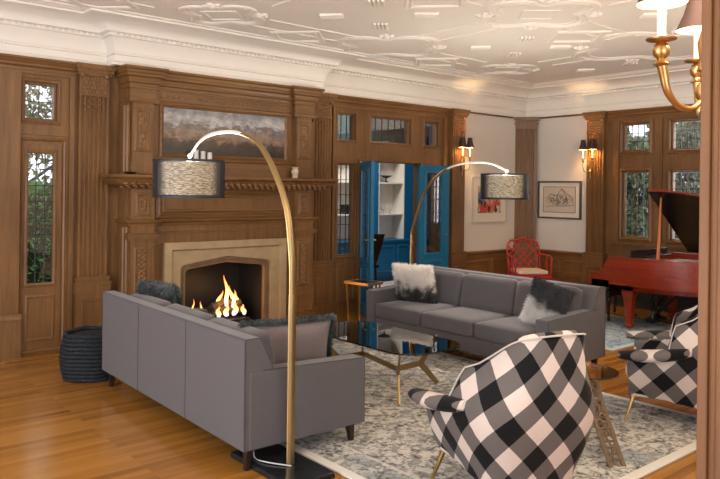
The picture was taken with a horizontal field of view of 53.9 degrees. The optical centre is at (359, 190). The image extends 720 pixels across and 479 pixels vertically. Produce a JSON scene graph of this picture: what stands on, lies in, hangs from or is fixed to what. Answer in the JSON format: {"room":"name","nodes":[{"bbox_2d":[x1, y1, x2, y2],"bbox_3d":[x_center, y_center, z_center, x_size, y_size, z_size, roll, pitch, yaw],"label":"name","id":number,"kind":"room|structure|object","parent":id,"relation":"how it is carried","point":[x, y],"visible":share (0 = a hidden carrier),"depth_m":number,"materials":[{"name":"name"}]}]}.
{"room":"historic interior","nodes":[
{"label":"historic interior","id":0,"kind":"room"},
{"bbox_2d":[21,73,514,328],"bbox_3d":[-1.783,0.173,7.930,11.940,2.810,0.140,1,0,-40],"label":"wall","id":1,"kind":"structure","parent":0,"point":[362,149],"depth_m":9.66,"materials":[{"name":"brown wood"}]},
{"bbox_2d":[0,70,74,360],"bbox_3d":[-4.418,0.221,5.547,4.280,2.670,0.089,1,0,-40],"label":"trim","id":2,"kind":"structure","parent":1,"relation":"attached to","point":[11,82],"depth_m":6.58,"materials":[{"name":"brown wood"}]},
{"bbox_2d":[0,53,76,78],"bbox_3d":[-4.508,-1.190,5.458,4.560,0.150,0.085,1,0,-40],"label":"trim","id":3,"kind":"structure","parent":1,"relation":"attached to","point":[8,62],"depth_m":6.70,"materials":[{"name":"brown wood"}]},
{"bbox_2d":[24,81,55,120],"bbox_3d":[-3.087,-0.848,6.807,0.300,0.360,0.070,1,0,-40],"label":"window","id":4,"kind":"structure","parent":1,"relation":"in","point":[53,86],"depth_m":6.80,"materials":[{"name":"brown wood"}]},
{"bbox_2d":[21,143,61,350],"bbox_3d":[-3.063,0.554,6.796,0.355,1.993,0.073,1,0,-40],"label":"door","id":5,"kind":"structure","parent":1,"relation":"in","point":[40,301],"depth_m":6.79,"materials":[{"name":"brown wood"}]},
{"bbox_2d":[72,62,115,327],"bbox_3d":[-2.650,0.163,7.027,0.390,2.810,0.115,1,0,-40],"label":"trim","id":6,"kind":"structure","parent":1,"relation":"attached to","point":[91,279],"depth_m":7.01,"materials":[{"name":"brown wood"}]},
{"bbox_2d":[310,93,337,314],"bbox_3d":[-0.480,0.189,8.874,0.390,2.810,0.105,1,0,-40],"label":"trim","id":7,"kind":"structure","parent":1,"relation":"attached to","point":[322,266],"depth_m":8.88,"materials":[{"name":"brown wood"}]},
{"bbox_2d":[337,164,353,255],"bbox_3d":[-0.221,0.252,9.248,0.310,1.210,0.070,1,0,-40],"label":"window","id":8,"kind":"structure","parent":1,"relation":"in","point":[351,200],"depth_m":9.31,"materials":[{"name":"brown wood"}]},
{"bbox_2d":[338,113,354,139],"bbox_3d":[-0.212,-0.825,9.245,0.320,0.365,0.070,1,0,-40],"label":"window","id":9,"kind":"structure","parent":1,"relation":"in","point":[352,118],"depth_m":9.31,"materials":[{"name":"brown wood"}]},
{"bbox_2d":[0,0,693,116],"bbox_3d":[0.340,-1.431,5.341,11.800,0.450,6.530,1,0,-40],"label":"trim","id":10,"kind":"structure","parent":1,"relation":"attached to","point":[109,49],"depth_m":8.13,"materials":[{"name":"white paint"}]},
{"bbox_2d":[359,161,375,315],"bbox_3d":[0.081,0.613,9.053,0.141,1.953,0.560,1,0,-14],"label":"door","id":11,"kind":"structure","parent":1,"relation":"in","point":[367,169],"depth_m":9.02,"materials":[{"name":"blue paint"}]},
{"bbox_2d":[330,107,446,311],"bbox_3d":[0.446,0.276,9.706,2.120,2.660,0.035,1,0,-40],"label":"trim","id":12,"kind":"structure","parent":1,"relation":"attached to","point":[334,200],"depth_m":9.29,"materials":[{"name":"brown wood"}]},
{"bbox_2d":[371,116,409,143],"bbox_3d":[0.391,-0.818,9.756,0.760,0.365,0.070,1,0,-40],"label":"window","id":13,"kind":"structure","parent":1,"relation":"in","point":[389,130],"depth_m":9.80,"materials":[{"name":"clear glass"}]},
{"bbox_2d":[332,95,450,118],"bbox_3d":[0.491,-1.129,9.697,2.170,0.150,0.085,1,0,-40],"label":"trim","id":14,"kind":"structure","parent":1,"relation":"attached to","point":[350,102],"depth_m":9.63,"materials":[{"name":"brown wood"}]},
{"bbox_2d":[425,122,436,145],"bbox_3d":[0.990,-0.810,10.264,0.310,0.365,0.070,1,0,-40],"label":"window","id":15,"kind":"structure","parent":1,"relation":"in","point":[430,127],"depth_m":10.29,"materials":[{"name":"clear glass"}]},
{"bbox_2d":[426,173,436,249],"bbox_3d":[0.976,0.267,10.264,0.310,1.210,0.070,1,0,-40],"label":"window","id":16,"kind":"structure","parent":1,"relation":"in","point":[432,244],"depth_m":10.32,"materials":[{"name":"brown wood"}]},
{"bbox_2d":[416,165,449,267],"bbox_3d":[1.045,0.624,10.137,0.560,1.953,0.141,1,0,-34],"label":"door","id":17,"kind":"structure","parent":1,"relation":"in","point":[440,258],"depth_m":10.13,"materials":[{"name":"blue paint"}]},
{"bbox_2d":[448,108,470,269],"bbox_3d":[1.444,0.213,10.479,0.370,2.810,0.145,1,0,-40],"label":"trim","id":18,"kind":"structure","parent":1,"relation":"attached to","point":[457,259],"depth_m":10.44,"materials":[{"name":"brown wood"}]},
{"bbox_2d":[459,137,473,176],"bbox_3d":[1.555,-0.487,10.436,0.284,0.578,0.164,1,0,-40],"label":"wall sconce","id":19,"kind":"object","parent":1,"relation":"attached to","point":[462,144],"visible":0.89,"depth_m":10.43,"materials":[{"name":"gold metal"}]},
{"bbox_2d":[470,176,506,222],"bbox_3d":[2.014,0.150,11.037,0.834,0.714,0.030,1,0,-40],"label":"framed print","id":20,"kind":"object","parent":1,"relation":"attached to","point":[482,210],"visible":0.69,"depth_m":10.96,"materials":[{"name":"beige paper"}]},
{"bbox_2d":[466,248,515,274],"bbox_3d":[2.018,1.280,11.039,1.320,0.690,0.050,1,0,-40],"label":"trim","id":21,"kind":"structure","parent":1,"relation":"attached to","point":[490,261],"depth_m":11.06,"materials":[{"name":"brown wood"}]},
{"bbox_2d":[470,112,513,118],"bbox_3d":[2.013,-1.174,11.026,1.190,0.027,0.026,1,0,-40],"label":"trim","id":22,"kind":"structure","parent":1,"relation":"attached to","point":[471,112],"depth_m":11.05,"materials":[{"name":"brown wood"}]},
{"bbox_2d":[0,280,696,478],"bbox_3d":[0.474,1.656,5.139,12.200,0.100,12.600,1,0,-40],"label":"floor","id":23,"kind":"structure","parent":0,"point":[52,427],"depth_m":4.62,"materials":[{"name":"brown wood"}]},
{"bbox_2d":[59,326,108,382],"bbox_3d":[-2.270,1.377,5.982,0.506,0.396,0.506,1,0,-40],"label":"basket","id":24,"kind":"object","parent":23,"relation":"on","point":[80,354],"visible":0.66,"depth_m":5.77,"materials":[{"name":"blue wicker"}]},
{"bbox_2d":[99,64,338,320],"bbox_3d":[-1.584,0.176,7.974,2.740,2.810,0.870,1,0,-40],"label":"fireplace","id":25,"kind":"object","parent":23,"relation":"on","point":[238,240],"visible":0.71,"depth_m":7.84,"materials":[{"name":"brown wood"}]},
{"bbox_2d":[194,150,198,158],"bbox_3d":[-1.735,-0.296,7.494,0.052,0.287,0.051,1,0,-40],"label":"candle","id":26,"kind":"object","parent":25,"relation":"on","point":[196,152],"visible":0.44,"depth_m":7.47,"materials":[{"name":"white wax"}]},
{"bbox_2d":[200,151,205,158],"bbox_3d":[-1.674,-0.290,7.545,0.052,0.277,0.051,1,0,-40],"label":"candle","id":27,"kind":"object","parent":25,"relation":"on","point":[202,156],"visible":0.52,"depth_m":7.52,"materials":[{"name":"white wax"}]},
{"bbox_2d":[207,152,211,158],"bbox_3d":[-1.613,-0.284,7.597,0.052,0.267,0.051,1,0,-40],"label":"candle","id":28,"kind":"object","parent":25,"relation":"on","point":[209,154],"visible":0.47,"depth_m":7.58,"materials":[{"name":"white wax"}]},
{"bbox_2d":[99,174,338,190],"bbox_3d":[-1.447,-0.073,7.816,2.740,0.150,0.455,1,0,-40],"label":"mantel shelf","id":29,"kind":"object","parent":25,"relation":"attached to","point":[124,182],"depth_m":7.83,"materials":[{"name":"brown wood"}]},
{"bbox_2d":[192,283,249,322],"bbox_3d":[-1.646,1.245,8.031,0.720,0.570,0.360,1,0,-40],"label":"fire","id":30,"kind":"object","parent":25,"relation":"in","point":[224,307],"visible":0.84,"depth_m":8.06,"materials":[{"name":"orange"}]},
{"bbox_2d":[159,104,287,161],"bbox_3d":[-1.464,-0.618,7.843,1.600,0.570,0.030,1,0,-40],"label":"landscape painting","id":31,"kind":"object","parent":25,"relation":"on","point":[181,128],"visible":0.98,"depth_m":7.78,"materials":[{"name":"paint"}]},
{"bbox_2d":[215,314,249,322],"bbox_3d":[-1.649,1.490,8.031,0.720,0.080,0.360,1,0,-40],"label":"fireplace grate","id":32,"kind":"object","parent":25,"relation":"in","point":[237,317],"depth_m":8.08,"materials":[{"name":"black metal"}]},
{"bbox_2d":[291,167,298,177],"bbox_3d":[-0.761,-0.205,8.307,0.088,0.130,0.088,1,0,-40],"label":"vase","id":33,"kind":"object","parent":25,"relation":"on","point":[295,171],"visible":0.87,"depth_m":8.28,"materials":[{"name":"beige ceramic"}]},
{"bbox_2d":[102,290,364,470],"bbox_3d":[-1.022,1.207,5.093,0.878,0.763,2.280,1,0,-39],"label":"sofa","id":34,"kind":"object","parent":23,"relation":"on","point":[223,377],"visible":0.97,"depth_m":4.34,"materials":[{"name":"grey fabric"}]},
{"bbox_2d":[130,293,171,306],"bbox_3d":[-1.608,1.005,5.483,0.215,0.364,0.665,1,0,-39],"label":"cushion","id":35,"kind":"object","parent":34,"relation":"on","point":[151,299],"depth_m":5.37,"materials":[{"name":"grey fabric"}]},
{"bbox_2d":[136,278,184,305],"bbox_3d":[-1.575,0.939,5.624,0.541,0.479,0.295,1,0,39],"label":"pillow","id":36,"kind":"object","parent":34,"relation":"on","point":[169,292],"visible":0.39,"depth_m":5.50,"materials":[{"name":"fur"}]},
{"bbox_2d":[165,303,214,320],"bbox_3d":[-1.183,1.011,4.960,0.215,0.364,0.665,1,0,-39],"label":"cushion","id":37,"kind":"object","parent":34,"relation":"on","point":[180,308],"depth_m":4.87,"materials":[{"name":"grey fabric"}]},
{"bbox_2d":[208,317,274,363],"bbox_3d":[-0.758,1.016,4.438,0.215,0.364,0.665,1,0,-39],"label":"cushion","id":38,"kind":"object","parent":34,"relation":"on","point":[265,337],"depth_m":4.25,"materials":[{"name":"grey fabric"}]},
{"bbox_2d":[237,313,337,363],"bbox_3d":[-0.466,1.017,4.519,0.698,0.440,0.179,1,0,-27],"label":"pillow","id":39,"kind":"object","parent":34,"relation":"on","point":[314,336],"visible":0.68,"depth_m":4.51,"materials":[{"name":"fabric"}]},
{"bbox_2d":[152,130,334,478],"bbox_3d":[-0.803,0.598,4.525,0.504,1.982,1.792,1,0,-40],"label":"arc floor lamp","id":40,"kind":"object","parent":23,"relation":"on","point":[171,177],"depth_m":4.16,"materials":[{"name":"gold metal"}]},
{"bbox_2d":[344,279,382,320],"bbox_3d":[0.040,1.344,8.438,0.370,0.518,0.290,1,0,40],"label":"side table","id":41,"kind":"object","parent":23,"relation":"on","point":[361,282],"visible":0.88,"depth_m":8.44,"materials":[{"name":"brown wood"}]},
{"bbox_2d":[337,114,413,280],"bbox_3d":[0.190,0.152,12.454,2.600,2.900,0.430,1,0,-40],"label":"tall cabinet","id":42,"kind":"object","parent":23,"relation":"on","point":[396,194],"visible":0.2,"depth_m":12.81,"materials":[{"name":"teal wood"}]},
{"bbox_2d":[339,204,348,213],"bbox_3d":[-0.223,0.326,12.165,0.230,0.170,0.170,1,0,-40],"label":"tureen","id":43,"kind":"object","parent":42,"relation":"on","point":[342,205],"visible":0.47,"depth_m":12.08,"materials":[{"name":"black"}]},
{"bbox_2d":[341,207,348,213],"bbox_3d":[-0.223,0.351,12.165,0.220,0.120,0.160,1,0,-40],"label":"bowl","id":44,"kind":"object","parent":43,"relation":"on","point":[342,211],"depth_m":12.07,"materials":[{"name":"black"}]},
{"bbox_2d":[380,175,391,181],"bbox_3d":[0.470,-0.203,12.747,0.240,0.125,0.240,1,0,-40],"label":"footed bowl","id":45,"kind":"object","parent":42,"relation":"on","point":[383,176],"visible":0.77,"depth_m":12.68,"materials":[{"name":"grey metal"}]},
{"bbox_2d":[379,213,402,214],"bbox_3d":[0.464,0.433,12.768,0.630,0.025,0.270,1,0,-40],"label":"shelf","id":46,"kind":"object","parent":42,"relation":"attached to","point":[381,213],"depth_m":12.79,"materials":[{"name":"white paint"}]},
{"bbox_2d":[380,182,402,183],"bbox_3d":[0.471,-0.127,12.768,0.630,0.025,0.270,1,0,-40],"label":"shelf","id":47,"kind":"object","parent":42,"relation":"attached to","point":[380,182],"depth_m":12.67,"materials":[{"name":"white paint"}]},
{"bbox_2d":[373,281,395,287],"bbox_3d":[0.329,1.599,11.341,2.800,0.009,1.450,1,0,-40],"label":"rug","id":48,"kind":"object","parent":23,"relation":"on","point":[385,283],"visible":0.02,"depth_m":11.99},
{"bbox_2d":[373,234,384,287],"bbox_3d":[0.037,1.120,10.745,0.484,0.941,0.645,1,0,-20],"label":"dining chair","id":49,"kind":"object","parent":48,"relation":"on","point":[379,238],"visible":0.13,"depth_m":10.58,"materials":[{"name":"black wood"}]},
{"bbox_2d":[410,161,529,264],"bbox_3d":[1.070,0.649,7.920,0.532,1.926,1.872,1,0,-40],"label":"arc floor lamp","id":50,"kind":"object","parent":23,"relation":"on","point":[505,186],"visible":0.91,"depth_m":7.23,"materials":[{"name":"gold metal"}]},
{"bbox_2d":[366,264,605,365],"bbox_3d":[1.134,1.234,6.939,0.878,0.763,2.280,1,0,-40],"label":"sofa","id":51,"kind":"object","parent":23,"relation":"on","point":[477,310],"visible":0.77,"depth_m":6.74,"materials":[{"name":"grey fabric"}]},
{"bbox_2d":[391,262,438,303],"bbox_3d":[0.574,0.988,7.447,0.531,0.462,0.286,1,0,36],"label":"pillow","id":52,"kind":"object","parent":51,"relation":"on","point":[414,282],"visible":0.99,"depth_m":7.36,"materials":[{"name":"fur"}]},
{"bbox_2d":[375,300,461,324],"bbox_3d":[0.634,1.261,7.399,0.710,0.170,0.667,1,0,-40],"label":"seat cushion","id":53,"kind":"object","parent":51,"relation":"on","point":[393,312],"depth_m":7.23,"materials":[{"name":"grey fabric"}]},
{"bbox_2d":[432,269,464,305],"bbox_3d":[0.862,1.036,7.590,0.215,0.364,0.665,1,0,-40],"label":"cushion","id":54,"kind":"object","parent":51,"relation":"on","point":[449,282],"depth_m":7.40,"materials":[{"name":"grey fabric"}]},
{"bbox_2d":[421,307,513,336],"bbox_3d":[1.069,1.266,6.885,0.710,0.170,0.667,1,0,-40],"label":"seat cushion","id":55,"kind":"object","parent":51,"relation":"on","point":[447,321],"depth_m":6.73,"materials":[{"name":"grey fabric"}]},
{"bbox_2d":[460,273,518,314],"bbox_3d":[1.297,1.041,7.076,0.215,0.364,0.665,1,0,-40],"label":"cushion","id":56,"kind":"object","parent":51,"relation":"on","point":[494,293],"depth_m":7.00,"materials":[{"name":"grey fabric"}]},
{"bbox_2d":[474,316,535,344],"bbox_3d":[1.505,1.272,6.372,0.710,0.170,0.667,1,0,-40],"label":"seat cushion","id":57,"kind":"object","parent":51,"relation":"on","point":[504,330],"depth_m":6.25,"materials":[{"name":"grey fabric"}]},
{"bbox_2d":[517,276,576,324],"bbox_3d":[1.629,1.017,6.170,0.529,0.550,0.279,1,0,18],"label":"pillow","id":58,"kind":"object","parent":51,"relation":"on","point":[545,299],"visible":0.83,"depth_m":6.09,"materials":[{"name":"fur"}]},
{"bbox_2d":[513,280,582,315],"bbox_3d":[1.732,1.046,6.562,0.215,0.364,0.665,1,0,-40],"label":"cushion","id":59,"kind":"object","parent":51,"relation":"on","point":[521,289],"depth_m":6.66,"materials":[{"name":"grey fabric"}]},
{"bbox_2d":[279,339,696,478],"bbox_3d":[0.327,1.597,5.505,2.650,0.012,3.950,1,0,-40],"label":"rug","id":60,"kind":"object","parent":23,"relation":"on","point":[394,441],"visible":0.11,"depth_m":4.59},
{"bbox_2d":[332,321,459,404],"bbox_3d":[0.170,1.391,5.756,0.874,0.421,1.355,1,0,-40],"label":"coffee table","id":61,"kind":"object","parent":60,"relation":"on","point":[376,336],"visible":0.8,"depth_m":5.68,"materials":[{"name":"clear glass"}]},
{"bbox_2d":[407,330,594,478],"bbox_3d":[0.808,1.136,3.702,0.906,0.928,0.778,1,0,-23],"label":"armchair","id":62,"kind":"object","parent":60,"relation":"on","point":[526,410],"visible":1,"depth_m":3.40,"materials":[{"name":"fabric"}]},
{"bbox_2d":[586,363,625,467],"bbox_3d":[1.451,1.365,4.453,0.590,0.480,0.642,1,0,-40],"label":"side table","id":63,"kind":"object","parent":60,"relation":"on","point":[595,373],"visible":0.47,"depth_m":4.27,"materials":[{"name":"brown"}]},
{"bbox_2d":[618,305,697,420],"bbox_3d":[2.297,1.154,5.071,0.778,0.928,0.906,1,0,25],"label":"armchair","id":64,"kind":"object","parent":60,"relation":"on","point":[662,364],"visible":0.78,"depth_m":4.81,"materials":[{"name":"fabric"}]},
{"bbox_2d":[625,349,647,375],"bbox_3d":[2.201,1.274,5.115,0.500,0.146,0.540,1,0,25],"label":"armrest","id":65,"kind":"object","parent":64,"relation":"on","point":[626,368],"depth_m":5.01,"materials":[{"name":"fabric"}]},
{"bbox_2d":[506,237,552,279],"bbox_3d":[2.509,1.173,10.582,0.614,0.914,0.570,1,0,-4],"label":"armchair","id":66,"kind":"object","parent":23,"relation":"on","point":[530,272],"visible":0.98,"depth_m":10.58,"materials":[{"name":"red paint"}]},
{"bbox_2d":[511,268,547,274],"bbox_3d":[2.513,1.205,10.529,0.460,0.075,0.420,1,0,-4],"label":"seat cushion","id":67,"kind":"object","parent":66,"relation":"on","point":[514,271],"depth_m":10.34,"materials":[{"name":"beige fabric"}]},
{"bbox_2d":[605,314,671,350],"bbox_3d":[2.602,1.626,8.582,1.900,0.010,2.100,1,0,-40],"label":"rug","id":68,"kind":"object","parent":23,"relation":"on","point":[615,330],"visible":0.25,"depth_m":8.29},
{"bbox_2d":[606,288,637,320],"bbox_3d":[3.236,1.422,9.091,0.725,0.405,0.345,1,0,-40],"label":"piano bench","id":69,"kind":"object","parent":68,"relation":"on","point":[610,292],"visible":0.38,"depth_m":8.79,"materials":[{"name":"black wood"}]},
{"bbox_2d":[589,189,699,328],"bbox_3d":[3.937,0.821,8.309,1.330,1.654,1.970,1,0,-40],"label":"grand piano","id":70,"kind":"object","parent":23,"relation":"on","point":[673,275],"visible":0.91,"depth_m":8.29,"materials":[{"name":"red wood"}]},
{"bbox_2d":[610,292,697,312],"bbox_3d":[4.390,1.429,9.407,0.230,0.450,2.310,1,0,-40],"label":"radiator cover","id":71,"kind":"object","parent":23,"relation":"on","point":[684,303],"visible":0.14,"depth_m":9.66,"materials":[{"name":"brown wood"}]},
{"bbox_2d":[696,0,719,478],"bbox_3d":[0.793,0.000,1.264,0.155,3.220,0.302,1,0,-40],"label":"trim","id":72,"kind":"structure","parent":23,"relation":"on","point":[708,362],"depth_m":1.32,"materials":[{"name":"brown wood"}]},
{"bbox_2d":[50,0,693,84],"bbox_3d":[1.362,-1.708,4.139,12.200,0.150,9.980,1,0,-40],"label":"ceiling","id":73,"kind":"structure","parent":0,"point":[359,18],"depth_m":7.17,"materials":[{"name":"white paint"}]},
{"bbox_2d":[31,0,693,86],"bbox_3d":[0.251,-1.647,5.090,11.452,0.070,6.068,1,0,-40],"label":"trim","id":74,"kind":"structure","parent":73,"relation":"attached to","point":[583,15],"depth_m":7.22,"materials":[{"name":"white paint"}]},
{"bbox_2d":[636,0,701,116],"bbox_3d":[1.312,-0.957,2.562,0.662,1.351,0.560,1,0,-40],"label":"chandelier","id":75,"kind":"object","parent":73,"relation":"hanging from","point":[690,23],"visible":0.66,"depth_m":2.55,"materials":[{"name":"gold metal"}]},
{"bbox_2d":[536,116,699,267],"bbox_3d":[5.876,0.267,8.020,0.140,2.810,9.630,1,0,-40],"label":"wall","id":76,"kind":"structure","parent":0,"point":[559,139],"depth_m":10.93,"materials":[{"name":"beige paint"}]},
{"bbox_2d":[513,117,538,267],"bbox_3d":[2.670,0.228,11.511,0.440,2.810,0.215,1,0,13],"label":"trim","id":77,"kind":"structure","parent":76,"relation":"attached to","point":[525,127],"depth_m":11.44,"materials":[{"name":"brown wood"}]},
{"bbox_2d":[537,181,581,219],"bbox_3d":[3.131,0.153,11.125,0.032,0.594,0.784,1,0,-40],"label":"framed drawing","id":78,"kind":"object","parent":76,"relation":"attached to","point":[556,199],"visible":1,"depth_m":11.10,"materials":[{"name":"beige paper"}]},
{"bbox_2d":[537,249,583,283],"bbox_3d":[3.132,1.293,11.093,0.050,0.690,0.910,1,0,-40],"label":"trim","id":79,"kind":"structure","parent":76,"relation":"attached to","point":[567,266],"depth_m":11.04,"materials":[{"name":"brown wood"}]},
{"bbox_2d":[539,114,581,118],"bbox_3d":[3.181,-1.160,11.089,0.026,0.027,0.880,1,0,-40],"label":"trim","id":80,"kind":"structure","parent":76,"relation":"attached to","point":[573,114],"depth_m":11.10,"materials":[{"name":"brown wood"}]},
{"bbox_2d":[579,139,596,178],"bbox_3d":[3.407,-0.464,10.567,0.164,0.578,0.284,1,0,-40],"label":"wall sconce","id":81,"kind":"object","parent":76,"relation":"attached to","point":[592,146],"visible":1,"depth_m":10.57,"materials":[{"name":"gold metal"}]},
{"bbox_2d":[582,111,607,300],"bbox_3d":[3.513,0.238,10.585,0.145,2.810,0.380,1,0,-40],"label":"trim","id":82,"kind":"structure","parent":76,"relation":"attached to","point":[594,258],"depth_m":10.54,"materials":[{"name":"brown wood"}]},
{"bbox_2d":[622,171,648,238],"bbox_3d":[4.003,0.209,10.220,0.070,0.980,0.430,1,0,-40],"label":"window","id":83,"kind":"structure","parent":76,"relation":"in","point":[624,191],"depth_m":10.29,"materials":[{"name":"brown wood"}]},
{"bbox_2d":[623,122,648,151],"bbox_3d":[4.015,-0.761,10.220,0.070,0.420,0.430,1,0,-40],"label":"window","id":84,"kind":"structure","parent":76,"relation":"in","point":[633,124],"depth_m":10.29,"materials":[{"name":"brown wood"}]},
{"bbox_2d":[607,104,696,121],"bbox_3d":[5.285,-1.071,8.561,0.085,0.150,5.040,1,0,-40],"label":"trim","id":85,"kind":"structure","parent":76,"relation":"attached to","point":[664,111],"depth_m":10.00,"materials":[{"name":"brown wood"}]},
{"bbox_2d":[606,115,699,248],"bbox_3d":[4.417,-0.111,9.591,0.060,1.810,2.320,1,0,-40],"label":"trim","id":86,"kind":"structure","parent":76,"relation":"attached to","point":[616,238],"depth_m":9.99,"materials":[{"name":"brown wood"}]},
{"bbox_2d":[670,170,699,240],"bbox_3d":[4.469,0.215,9.671,0.070,0.980,0.430,1,0,-40],"label":"window","id":87,"kind":"structure","parent":76,"relation":"in","point":[672,233],"depth_m":9.79,"materials":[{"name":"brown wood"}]},
{"bbox_2d":[671,119,699,149],"bbox_3d":[4.481,-0.755,9.671,0.070,0.420,0.430,1,0,-40],"label":"window","id":88,"kind":"structure","parent":76,"relation":"in","point":[673,133],"depth_m":9.74,"materials":[{"name":"brown wood"}]},
{"label":"outside","id":89,"kind":"structure","parent":0,"visible":0},
{"bbox_3d":[-5.971,1.737,19.387,44.000,0.180,22.730,1,0,-40],"label":"garden","id":90,"kind":"object","parent":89,"visible":0},
{"bbox_2d":[25,85,51,181],"bbox_3d":[-5.463,-0.853,10.956,3.524,5.065,2.999,1,0,-40],"label":"tree","id":91,"kind":"object","parent":90,"relation":"on","point":[45,110],"visible":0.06,"depth_m":11.20,"materials":[{"name":"green plant"}]},
{"bbox_2d":[27,180,51,282],"bbox_3d":[-4.492,0.766,9.382,3.778,1.846,0.760,1,0,-40],"label":"hedge","id":92,"kind":"object","parent":90,"relation":"on","point":[31,189],"visible":0.12,"depth_m":9.24,"materials":[{"name":"green plant"}]},
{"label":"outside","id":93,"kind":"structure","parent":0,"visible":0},
{"bbox_3d":[16.060,2.011,11.802,20.200,0.170,17.200,1,0,-40],"label":"ground","id":94,"kind":"structure","parent":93,"visible":0},
{"bbox_2d":[626,123,680,238],"bbox_3d":[4.311,-0.327,12.847,2.102,4.266,2.493,1,0,-40],"label":"shrub","id":95,"kind":"object","parent":94,"relation":"on","point":[633,232],"visible":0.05,"depth_m":12.11,"materials":[{"name":"green plant"}]},
{"bbox_2d":[648,121,699,238],"bbox_3d":[6.606,-0.302,12.287,1.845,4.266,3.172,1,0,-40],"label":"shrub","id":96,"kind":"object","parent":94,"relation":"on","point":[684,124],"visible":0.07,"depth_m":12.75,"materials":[{"name":"green plant"}]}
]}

